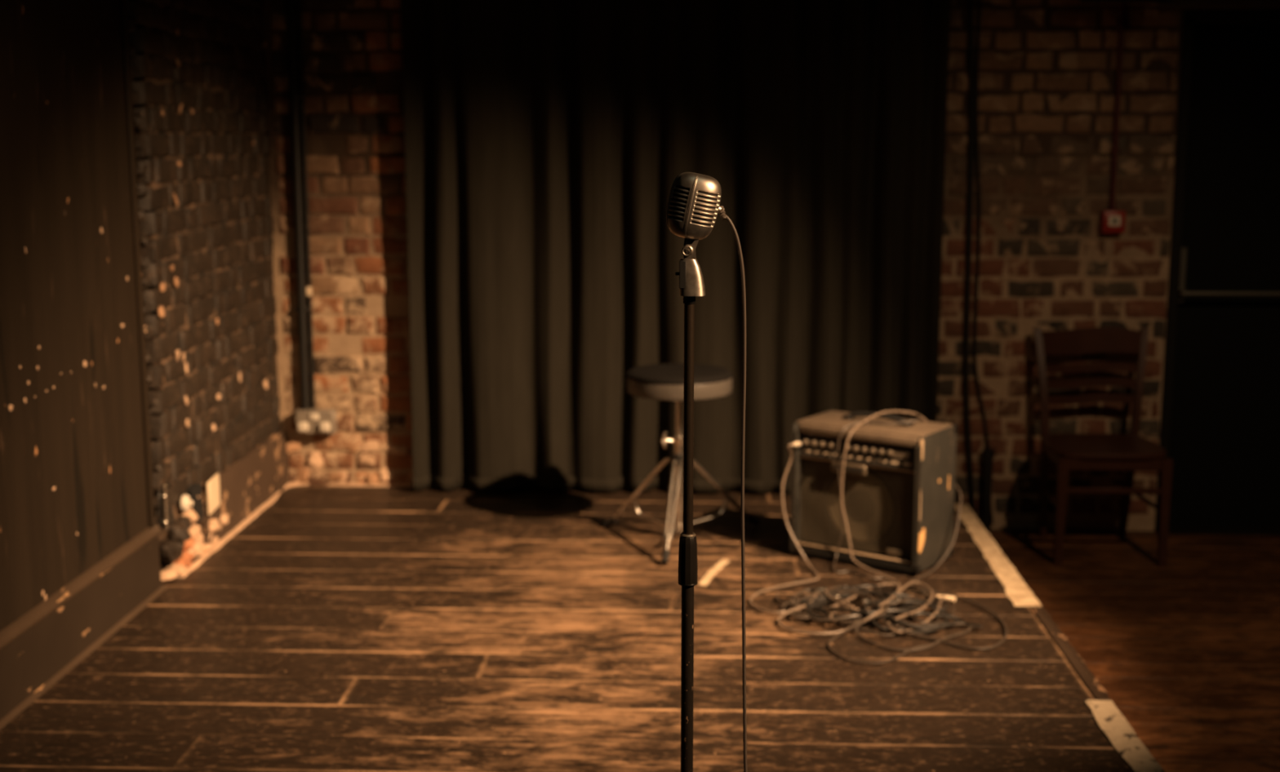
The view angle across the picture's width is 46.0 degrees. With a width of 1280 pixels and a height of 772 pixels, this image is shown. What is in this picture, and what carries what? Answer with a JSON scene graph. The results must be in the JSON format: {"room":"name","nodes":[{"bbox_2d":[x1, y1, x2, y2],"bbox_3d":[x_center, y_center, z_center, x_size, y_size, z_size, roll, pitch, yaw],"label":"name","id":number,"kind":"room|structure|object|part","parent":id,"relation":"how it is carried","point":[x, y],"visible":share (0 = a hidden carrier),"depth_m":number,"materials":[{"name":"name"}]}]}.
{"room":"entertainment venue","nodes":[
{"label":"entertainment venue","id":0,"kind":"room"},
{"bbox_2d":[0,0,412,631],"bbox_3d":[-1.553,-0.735,1.934,0.779,4.170,9.230,0,9,2],"label":"wall","id":1,"kind":"structure","parent":0,"point":[139,348],"depth_m":4.80,"materials":[{"name":"paint"}]},
{"bbox_2d":[8,404,13,410],"bbox_3d":[-1.673,0.058,4.010,0.004,0.018,0.020,9,3,10],"label":"light","id":2,"kind":"object","parent":1,"relation":"attached to","point":[11,406],"depth_m":4.01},
{"bbox_3d":[-1.803,-0.792,1.133,0.050,3.800,7.350,0,9,2],"label":"panel","id":3,"kind":"part","parent":1,"relation":"part of","materials":[{"name":"black wood"}]},
{"bbox_2d":[0,524,167,729],"bbox_3d":[-1.765,1.166,1.460,0.040,0.230,7.370,0,9,2],"label":"baseboard","id":4,"kind":"structure","parent":1,"relation":"attached to","point":[46,643],"depth_m":4.38,"materials":[{"name":"paint"}]},
{"bbox_3d":[-1.768,1.069,1.444,0.033,0.034,7.370,0,9,2],"label":"cap moulding","id":5,"kind":"part","parent":4,"relation":"part of","materials":[{"name":"paint"}]},
{"bbox_2d":[157,306,164,317],"bbox_3d":[-1.621,-0.251,5.104,0.010,0.041,0.028,-8,4,26],"label":"chip","id":6,"kind":"object","parent":1,"relation":"attached to","point":[161,313],"depth_m":5.10,"materials":[{"name":"paint"}]},
{"bbox_2d":[159,282,165,292],"bbox_3d":[-1.621,-0.336,5.116,0.011,0.033,0.026,9,2,19],"label":"chip","id":7,"kind":"object","parent":1,"relation":"attached to","point":[162,285],"depth_m":5.11,"materials":[{"name":"paint"}]},
{"bbox_2d":[157,484,171,529],"bbox_3d":[-1.607,0.410,5.116,0.042,0.155,0.040,0,9,2],"label":"bracket","id":8,"kind":"object","parent":1,"relation":"attached to","point":[162,495],"visible":1,"depth_m":5.11,"materials":[{"name":"black metal"}]},
{"bbox_3d":[-1.625,0.417,5.118,0.006,0.130,0.040,0,9,2],"label":"plate","id":9,"kind":"part","parent":8,"relation":"part of","materials":[{"name":"black metal"}]},
{"bbox_3d":[-1.611,0.410,5.116,0.016,0.155,0.016,0,9,2],"label":"rod","id":10,"kind":"part","parent":8,"relation":"part of","materials":[{"name":"metal"}]},
{"bbox_3d":[-1.599,0.342,5.105,0.026,0.015,0.011,0,9,2],"label":"knob","id":11,"kind":"part","parent":8,"relation":"part of","materials":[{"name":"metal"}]},
{"bbox_2d":[169,265,173,271],"bbox_3d":[-1.617,-0.407,5.206,0.010,0.023,0.015,17,14,10],"label":"light","id":12,"kind":"object","parent":1,"relation":"attached to","point":[171,267],"depth_m":5.20,"materials":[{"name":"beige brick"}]},
{"bbox_2d":[173,192,177,205],"bbox_3d":[-1.614,-0.649,5.238,0.010,0.046,0.026,-17,7,-6],"label":"chip","id":13,"kind":"object","parent":1,"relation":"on","point":[175,200],"depth_m":5.23,"materials":[{"name":"beige brick"}]},
{"bbox_2d":[173,276,178,287],"bbox_3d":[-1.615,-0.361,5.250,0.010,0.040,0.027,-10,-2,7],"label":"chip","id":14,"kind":"object","parent":1,"relation":"attached to","point":[175,278],"depth_m":5.25,"materials":[{"name":"paint"}]},
{"bbox_2d":[175,58,179,66],"bbox_3d":[-1.611,-1.126,5.251,0.011,0.032,0.023,-17,0,-15],"label":"light","id":15,"kind":"object","parent":1,"relation":"attached to","point":[177,61],"depth_m":5.24,"materials":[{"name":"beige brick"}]},
{"bbox_2d":[175,349,179,361],"bbox_3d":[-1.616,-0.107,5.269,0.011,0.041,0.031,9,16,-2],"label":"chip","id":16,"kind":"object","parent":1,"relation":"on","point":[177,352],"depth_m":5.26,"materials":[{"name":"beige paint"}]},
{"bbox_2d":[177,160,182,166],"bbox_3d":[-1.612,-0.777,5.272,0.011,0.023,0.022,-11,4,19],"label":"light","id":17,"kind":"object","parent":1,"relation":"on","point":[179,162],"depth_m":5.27,"materials":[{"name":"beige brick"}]},
{"bbox_2d":[177,103,182,114],"bbox_3d":[-1.610,-0.971,5.283,0.011,0.040,0.024,15,1,-16],"label":"chip","id":18,"kind":"object","parent":1,"relation":"on","point":[180,105],"depth_m":5.28,"materials":[{"name":"beige brick"}]},
{"bbox_2d":[181,351,185,362],"bbox_3d":[-1.613,-0.103,5.327,0.011,0.038,0.035,3,20,-16],"label":"chip","id":19,"kind":"object","parent":1,"relation":"on","point":[183,357],"depth_m":5.32,"materials":[{"name":"beige paint"}]},
{"bbox_2d":[184,361,187,374],"bbox_3d":[-1.613,-0.064,5.358,0.011,0.049,0.028,-2,10,-1],"label":"chip","id":20,"kind":"object","parent":1,"relation":"on","point":[185,362],"depth_m":5.35,"materials":[{"name":"beige paint"}]},
{"bbox_2d":[184,395,188,405],"bbox_3d":[-1.613,0.050,5.361,0.010,0.038,0.026,-11,25,-3],"label":"chip","id":21,"kind":"object","parent":1,"relation":"attached to","point":[186,401],"depth_m":5.36,"materials":[{"name":"beige paint"}]},
{"bbox_2d":[180,494,193,511],"bbox_3d":[-1.593,0.413,5.317,0.033,0.060,0.060,0,9,2],"label":"switch","id":22,"kind":"object","parent":1,"relation":"attached to","point":[185,504],"visible":1,"depth_m":5.30,"materials":[{"name":"white plastic"}]},
{"bbox_2d":[185,418,189,427],"bbox_3d":[-1.613,0.133,5.377,0.010,0.033,0.025,-2,11,0],"label":"light","id":23,"kind":"object","parent":1,"relation":"on","point":[187,421],"depth_m":5.37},
{"bbox_2d":[186,473,220,524],"bbox_3d":[-1.603,0.409,5.522,0.067,0.130,0.287,0,9,2],"label":"cover plate","id":24,"kind":"object","parent":1,"relation":"attached to","point":[193,491],"visible":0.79,"depth_m":5.49,"materials":[{"name":"beige plastic"}]},
{"bbox_3d":[-1.579,0.400,5.581,0.010,0.122,0.165,0,9,-3],"label":"plate","id":25,"kind":"part","parent":24,"relation":"part of","materials":[{"name":"beige plastic"}]},
{"bbox_2d":[212,423,216,431],"bbox_3d":[-1.602,0.155,5.664,0.011,0.028,0.024,-11,18,11],"label":"light","id":26,"kind":"object","parent":1,"relation":"attached to","point":[214,428],"depth_m":5.66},
{"bbox_2d":[216,393,221,399],"bbox_3d":[-1.600,0.041,5.721,0.010,0.024,0.022,0,3,22],"label":"light","id":27,"kind":"object","parent":1,"relation":"attached to","point":[218,395],"depth_m":5.72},
{"bbox_2d":[238,372,241,382],"bbox_3d":[-1.589,-0.036,5.988,0.011,0.041,0.020,-2,-3,-4],"label":"light","id":28,"kind":"object","parent":1,"relation":"attached to","point":[239,373],"depth_m":5.98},
{"bbox_2d":[195,430,289,544],"bbox_3d":[-1.603,0.396,6.074,0.080,0.268,1.130,0,9,2],"label":"trim","id":29,"kind":"structure","parent":1,"relation":"attached to","point":[247,484],"depth_m":6.05,"materials":[{"name":"brown wood"}]},
{"bbox_2d":[262,379,267,388],"bbox_3d":[-1.575,-0.009,6.346,0.010,0.043,0.025,-13,4,24],"label":"chip","id":30,"kind":"object","parent":1,"relation":"attached to","point":[264,382],"depth_m":6.34,"materials":[{"name":"beige paint"}]},
{"bbox_2d":[263,0,1184,531],"bbox_3d":[1.740,-1.442,6.286,6.820,4.170,0.190,0,9,2],"label":"wall","id":31,"kind":"structure","parent":0,"point":[1047,68],"depth_m":6.38,"materials":[{"name":"brick"}]},
{"bbox_2d":[285,0,310,409],"bbox_3d":[-1.456,-1.691,6.277,0.062,3.656,0.042,0,9,2],"label":"conduit","id":32,"kind":"object","parent":31,"relation":"attached to","point":[294,96],"visible":1,"depth_m":6.41,"materials":[{"name":"black metal"}]},
{"bbox_2d":[297,0,315,408],"bbox_3d":[-1.423,-1.691,6.276,0.022,3.656,0.030,0,9,2],"label":"conduit","id":33,"kind":"object","parent":31,"relation":"attached to","point":[308,289],"visible":1,"depth_m":6.42,"materials":[{"name":"black metal"}]},
{"bbox_2d":[295,408,337,434],"bbox_3d":[-1.409,0.156,6.547,0.172,0.105,0.086,0,9,2],"label":"wall socket","id":34,"kind":"object","parent":31,"relation":"attached to","point":[311,421],"visible":1,"depth_m":6.53,"materials":[{"name":"metal"}]},
{"bbox_2d":[309,413,319,420],"bbox_3d":[-1.410,0.134,6.525,0.040,0.030,0.012,0,9,2],"label":"rocker switch","id":35,"kind":"object","parent":34,"relation":"attached to","point":[312,416],"depth_m":6.52,"materials":[{"name":"white plastic"}]},
{"bbox_2d":[400,0,951,494],"bbox_3d":[0.139,-1.057,6.273,2.437,3.061,0.125,0,9,2],"label":"stage curtain","id":36,"kind":"object","parent":31,"relation":"hanging from","point":[547,143],"visible":0.9,"depth_m":6.31,"materials":[{"name":"fabric"}]},
{"bbox_2d":[963,0,975,515],"bbox_3d":[1.394,-0.703,6.330,0.128,2.631,0.024,0,9,2],"label":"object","id":37,"kind":"object","parent":31,"relation":"attached to","point":[970,2],"visible":0.93,"depth_m":6.35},
{"bbox_2d":[973,0,993,524],"bbox_3d":[1.455,-0.702,6.334,0.158,2.636,0.014,0,9,2],"label":"cable","id":38,"kind":"object","parent":31,"relation":"attached to","point":[978,25],"visible":1,"depth_m":6.34,"materials":[{"name":"black rubber"}]},
{"bbox_2d":[1100,210,1125,233],"bbox_3d":[1.975,-0.686,6.295,0.092,0.092,0.057,0,9,2],"label":"fire alarm","id":39,"kind":"object","parent":31,"relation":"attached to","point":[1111,221],"visible":1,"depth_m":6.27,"materials":[{"name":"red plastic"}]},
{"bbox_2d":[1110,3,1126,210],"bbox_3d":[1.974,-1.277,6.215,0.036,1.100,0.025,0,9,2],"label":"conduit","id":40,"kind":"object","parent":31,"relation":"attached to","point":[1121,26],"visible":1,"depth_m":6.22,"materials":[{"name":"metal"}]},
{"bbox_2d":[1154,10,1279,535],"bbox_3d":[3.015,-0.455,6.364,1.570,2.195,0.172,0,9,2],"label":"door","id":41,"kind":"structure","parent":31,"relation":"in","point":[1220,424],"depth_m":6.42,"materials":[{"name":"paint"}]},
{"bbox_2d":[1178,25,1279,302],"bbox_3d":[2.631,-0.917,6.287,0.717,1.147,0.101,0,9,2],"label":"push bar","id":42,"kind":"object","parent":41,"relation":"attached to","point":[1183,293],"visible":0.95,"depth_m":6.33,"materials":[{"name":"metal"}]},
{"bbox_3d":[2.292,-0.394,6.376,0.030,0.030,0.070,0,9,2],"label":"arm","id":43,"kind":"part","parent":42,"relation":"part of","materials":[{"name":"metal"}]},
{"bbox_3d":[2.288,-1.038,6.307,0.012,0.914,0.011,0,9,2],"label":"latch rod","id":44,"kind":"part","parent":42,"relation":"part of","materials":[{"name":"paint"}]},
{"bbox_3d":[3.015,-1.515,6.206,1.565,0.050,0.120,0,9,2],"label":"head rail","id":45,"kind":"part","parent":41,"relation":"part of","materials":[{"name":"metal"}]},
{"bbox_2d":[1157,0,1279,10],"bbox_3d":[2.994,-1.584,6.160,1.745,0.085,0.100,0,9,2],"label":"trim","id":46,"kind":"structure","parent":31,"relation":"attached to","point":[1186,5],"depth_m":6.14,"materials":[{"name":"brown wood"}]},
{"bbox_2d":[988,529,1279,771],"bbox_3d":[1.615,1.391,2.155,7.020,0.101,9.330,0,9,2],"label":"floor","id":47,"kind":"structure","parent":0,"point":[1187,651],"depth_m":5.24,"materials":[{"name":"brown wood"}]},
{"bbox_2d":[0,485,1164,771],"bbox_3d":[-0.265,1.022,3.588,3.051,0.177,6.330,0,9,2],"label":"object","id":48,"kind":"structure","parent":47,"relation":"on","point":[340,628],"depth_m":4.37,"materials":[{"name":"brown wood"}]},
{"bbox_2d":[603,363,759,565],"bbox_3d":[0.153,0.271,5.623,0.615,0.655,0.609,0,9,2],"label":"stool","id":49,"kind":"object","parent":48,"relation":"on","point":[665,382],"visible":0.91,"depth_m":5.58,"materials":[{"name":"grey leather"}]},
{"bbox_3d":[-0.091,0.507,5.880,0.074,0.081,0.019,6,11,32],"label":"leg","id":50,"kind":"part","parent":49,"relation":"part of","materials":[{"name":"silver metal"}]},
{"bbox_3d":[0.021,0.381,5.788,0.242,0.248,0.036,6,11,32],"label":"leg","id":51,"kind":"part","parent":49,"relation":"part of","materials":[{"name":"silver metal"}]},
{"bbox_3d":[0.097,0.580,5.432,0.019,0.081,0.081,2,9,9],"label":"leg","id":52,"kind":"part","parent":49,"relation":"part of","materials":[{"name":"silver metal"}]},
{"bbox_3d":[0.121,0.419,5.554,0.036,0.249,0.267,2,9,9],"label":"leg","id":53,"kind":"part","parent":49,"relation":"part of","materials":[{"name":"silver metal"}]},
{"bbox_3d":[0.147,-0.049,5.639,0.398,0.029,0.398,0,9,2],"label":"seat","id":54,"kind":"part","parent":49,"relation":"part of","materials":[{"name":"black leather"}]},
{"bbox_3d":[0.285,0.379,5.804,0.279,0.249,0.036,-6,11,-34],"label":"leg","id":55,"kind":"part","parent":49,"relation":"part of","materials":[{"name":"silver metal"}]},
{"bbox_3d":[0.413,0.502,5.912,0.084,0.082,0.019,-6,11,-34],"label":"leg","id":56,"kind":"part","parent":49,"relation":"part of","materials":[{"name":"silver metal"}]},
{"bbox_2d":[678,296,697,771],"bbox_3d":[0.076,0.481,2.438,0.260,1.259,0.260,0,9,2],"label":"microphone stand","id":57,"kind":"object","parent":48,"relation":"on","point":[687,553],"visible":0.95,"depth_m":2.39,"materials":[{"name":"black paint"}]},
{"bbox_2d":[666,172,724,296],"bbox_3d":[0.085,-0.234,2.321,0.089,0.188,0.064,0,9,2],"label":"microphone","id":58,"kind":"object","parent":57,"relation":"on","point":[693,207],"visible":1,"depth_m":2.29,"materials":[{"name":"silver metal"}]},
{"bbox_2d":[679,260,686,288],"bbox_3d":[0.066,-0.172,2.320,0.010,0.043,0.012,0,9,2],"label":"switch plate","id":59,"kind":"object","parent":58,"relation":"attached to","point":[682,264],"depth_m":2.31,"materials":[{"name":"black plastic"}]},
{"bbox_3d":[0.081,-0.169,2.332,0.040,0.057,0.043,0,9,2],"label":"handle","id":60,"kind":"part","parent":58,"relation":"part of","materials":[{"name":"silver metal"}]},
{"bbox_2d":[719,205,747,771],"bbox_3d":[0.148,0.441,2.271,0.761,1.401,0.363,0,9,2],"label":"microphone cable","id":61,"kind":"object","parent":58,"relation":"attached to","point":[722,214],"visible":1,"depth_m":2.38,"materials":[{"name":"black rubber"}]},
{"bbox_2d":[698,559,730,586],"bbox_3d":[0.260,0.654,5.306,0.038,0.001,0.345,3,10,17],"label":"tape mark","id":62,"kind":"object","parent":48,"relation":"on","point":[704,581],"visible":1,"depth_m":5.30,"materials":[{"name":"beige paper"}]},
{"bbox_2d":[748,441,902,624],"bbox_3d":[0.643,0.474,5.051,0.475,0.434,0.790,3,10,16],"label":"cable","id":63,"kind":"object","parent":48,"relation":"on","point":[815,590],"visible":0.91,"depth_m":5.09,"materials":[{"name":"grey rubber"}]},
{"bbox_2d":[780,587,884,624],"bbox_3d":[0.621,0.697,4.869,0.334,0.044,0.428,0,9,2],"label":"lead","id":64,"kind":"object","parent":48,"relation":"on","point":[799,615],"visible":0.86,"depth_m":4.79,"materials":[{"name":"rubber"}]},
{"bbox_2d":[862,599,868,604],"bbox_3d":[0.725,0.695,4.854,0.019,0.023,0.027,-1,9,-9],"label":"shell","id":65,"kind":"object","parent":48,"relation":"on","point":[864,601],"visible":0.73,"depth_m":4.84,"materials":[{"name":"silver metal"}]},
{"bbox_2d":[777,410,955,635],"bbox_3d":[0.828,0.426,5.023,0.469,0.542,1.098,4,10,23],"label":"cable","id":66,"kind":"object","parent":48,"relation":"on","point":[949,598],"visible":0.87,"depth_m":4.96,"materials":[{"name":"grey rubber"}]},
{"bbox_2d":[789,409,957,574],"bbox_3d":[0.842,0.362,5.462,0.513,0.533,0.308,6,11,35],"label":"amplifier","id":67,"kind":"object","parent":48,"relation":"on","point":[899,491],"visible":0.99,"depth_m":5.36,"materials":[{"name":"plastic"}]},
{"bbox_3d":[0.600,0.203,5.450,0.023,0.023,0.023,6,11,35],"label":"control knob","id":68,"kind":"part","parent":67,"relation":"part of","materials":[{"name":"silver metal"}]},
{"bbox_3d":[0.644,0.349,5.603,0.020,0.481,0.300,6,11,35],"label":"panel","id":69,"kind":"part","parent":67,"relation":"part of","materials":[{"name":"plastic"}]},
{"bbox_3d":[0.628,0.206,5.431,0.023,0.023,0.023,6,11,35],"label":"control knob","id":70,"kind":"part","parent":67,"relation":"part of","materials":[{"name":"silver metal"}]},
{"bbox_3d":[0.655,0.209,5.411,0.023,0.023,0.023,6,11,35],"label":"control knob","id":71,"kind":"part","parent":67,"relation":"part of","materials":[{"name":"silver metal"}]},
{"bbox_3d":[0.682,0.213,5.392,0.023,0.023,0.023,6,11,35],"label":"control knob","id":72,"kind":"part","parent":67,"relation":"part of","materials":[{"name":"silver metal"}]},
{"bbox_3d":[0.760,0.115,5.506,0.036,0.014,0.030,6,11,35],"label":"handle","id":73,"kind":"part","parent":67,"relation":"part of","materials":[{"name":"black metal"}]},
{"bbox_3d":[0.737,0.219,5.354,0.023,0.023,0.023,6,11,35],"label":"control knob","id":74,"kind":"part","parent":67,"relation":"part of","materials":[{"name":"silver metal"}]},
{"bbox_3d":[0.842,0.599,5.501,0.466,0.020,0.300,6,11,35],"label":"panel","id":75,"kind":"part","parent":67,"relation":"part of","materials":[{"name":"metal"}]},
{"bbox_3d":[0.764,0.222,5.335,0.023,0.023,0.023,6,11,35],"label":"control knob","id":76,"kind":"part","parent":67,"relation":"part of","materials":[{"name":"silver metal"}]},
{"bbox_3d":[0.773,0.232,5.342,0.466,0.084,0.026,6,11,35],"label":"control panel","id":77,"kind":"part","parent":67,"relation":"part of","materials":[{"name":"black metal"}]},
{"bbox_3d":[0.771,0.174,5.329,0.468,0.034,0.030,6,11,35],"label":"rail","id":78,"kind":"part","parent":67,"relation":"part of","materials":[{"name":"plastic"}]},
{"bbox_3d":[0.792,0.225,5.316,0.023,0.023,0.023,6,11,35],"label":"control knob","id":79,"kind":"part","parent":67,"relation":"part of","materials":[{"name":"silver metal"}]},
{"bbox_3d":[0.819,0.228,5.297,0.023,0.023,0.023,6,11,35],"label":"control knob","id":80,"kind":"part","parent":67,"relation":"part of","materials":[{"name":"silver metal"}]},
{"bbox_3d":[0.849,0.143,5.436,0.505,0.021,0.270,6,11,35],"label":"panel","id":81,"kind":"part","parent":67,"relation":"part of","materials":[{"name":"plastic"}]},
{"bbox_3d":[0.854,0.115,5.439,0.236,0.039,0.018,6,11,35],"label":"carry handle","id":82,"kind":"part","parent":67,"relation":"part of","materials":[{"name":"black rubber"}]},
{"bbox_3d":[0.846,0.231,5.278,0.023,0.023,0.023,6,11,35],"label":"control knob","id":83,"kind":"part","parent":67,"relation":"part of","materials":[{"name":"silver metal"}]},
{"bbox_3d":[0.874,0.234,5.258,0.023,0.023,0.023,6,11,35],"label":"control knob","id":84,"kind":"part","parent":67,"relation":"part of","materials":[{"name":"silver metal"}]},
{"bbox_3d":[0.948,0.136,5.375,0.036,0.014,0.030,6,11,35],"label":"handle","id":85,"kind":"part","parent":67,"relation":"part of","materials":[{"name":"black leather"}]},
{"bbox_3d":[1.041,0.394,5.325,0.020,0.481,0.300,6,11,35],"label":"panel","id":86,"kind":"part","parent":67,"relation":"part of","materials":[{"name":"plastic"}]},
{"bbox_2d":[827,413,954,664],"bbox_3d":[0.831,0.444,4.954,0.394,0.527,1.314,1,9,8],"label":"cable","id":87,"kind":"object","parent":48,"relation":"on","point":[911,591],"visible":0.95,"depth_m":4.85,"materials":[{"name":"rubber"}]},
{"bbox_2d":[775,484,1007,651],"bbox_3d":[0.801,0.554,4.987,0.705,0.301,1.092,0,9,2],"label":"cable","id":88,"kind":"object","parent":48,"relation":"on","point":[942,640],"visible":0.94,"depth_m":4.69,"materials":[{"name":"grey rubber"}]},
{"bbox_2d":[800,584,983,631],"bbox_3d":[0.795,0.700,4.863,0.554,0.054,0.419,0,9,2],"label":"lead","id":89,"kind":"object","parent":48,"relation":"on","point":[903,610],"visible":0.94,"depth_m":4.79,"materials":[{"name":"grey rubber"}]},
{"bbox_2d":[863,592,957,633],"bbox_3d":[0.859,0.710,4.737,0.261,0.058,0.323,6,11,33],"label":"lead","id":90,"kind":"object","parent":48,"relation":"on","point":[919,628],"visible":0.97,"depth_m":4.69,"materials":[{"name":"grey rubber"}]},
{"bbox_2d":[981,448,994,533],"bbox_3d":[1.493,0.451,6.489,0.052,0.367,0.051,0,9,2],"label":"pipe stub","id":91,"kind":"object","parent":47,"relation":"on","point":[988,454],"visible":0.91,"depth_m":6.47,"materials":[{"name":"black metal"}]},
{"bbox_2d":[1032,327,1173,567],"bbox_3d":[1.880,0.235,6.162,0.472,0.898,0.505,0,9,2],"label":"wooden chair","id":92,"kind":"object","parent":47,"relation":"on","point":[1131,453],"visible":1,"depth_m":6.30,"materials":[{"name":"red wood"}]},
{"bbox_3d":[1.694,0.203,6.367,0.085,0.895,0.101,0,9,2],"label":"post","id":93,"kind":"part","parent":92,"relation":"part of","materials":[{"name":"red wood"}]},
{"bbox_3d":[1.671,0.499,5.982,0.040,0.435,0.040,0,9,2],"label":"leg","id":94,"kind":"part","parent":92,"relation":"part of","materials":[{"name":"red wood"}]},
{"bbox_3d":[1.889,-0.187,6.327,0.424,0.116,0.044,0,9,2],"label":"rail","id":95,"kind":"part","parent":92,"relation":"part of","materials":[{"name":"red wood"}]},
{"bbox_3d":[1.878,0.245,6.126,0.450,0.025,0.430,0,9,2],"label":"seat","id":96,"kind":"part","parent":92,"relation":"part of","materials":[{"name":"red wood"}]},
{"bbox_3d":[2.081,0.206,6.352,0.085,0.895,0.101,0,9,2],"label":"post","id":97,"kind":"part","parent":92,"relation":"part of","materials":[{"name":"red wood"}]},
{"bbox_3d":[2.071,0.501,5.967,0.040,0.435,0.040,0,9,2],"label":"leg","id":98,"kind":"part","parent":92,"relation":"part of","materials":[{"name":"red wood"}]}
]}

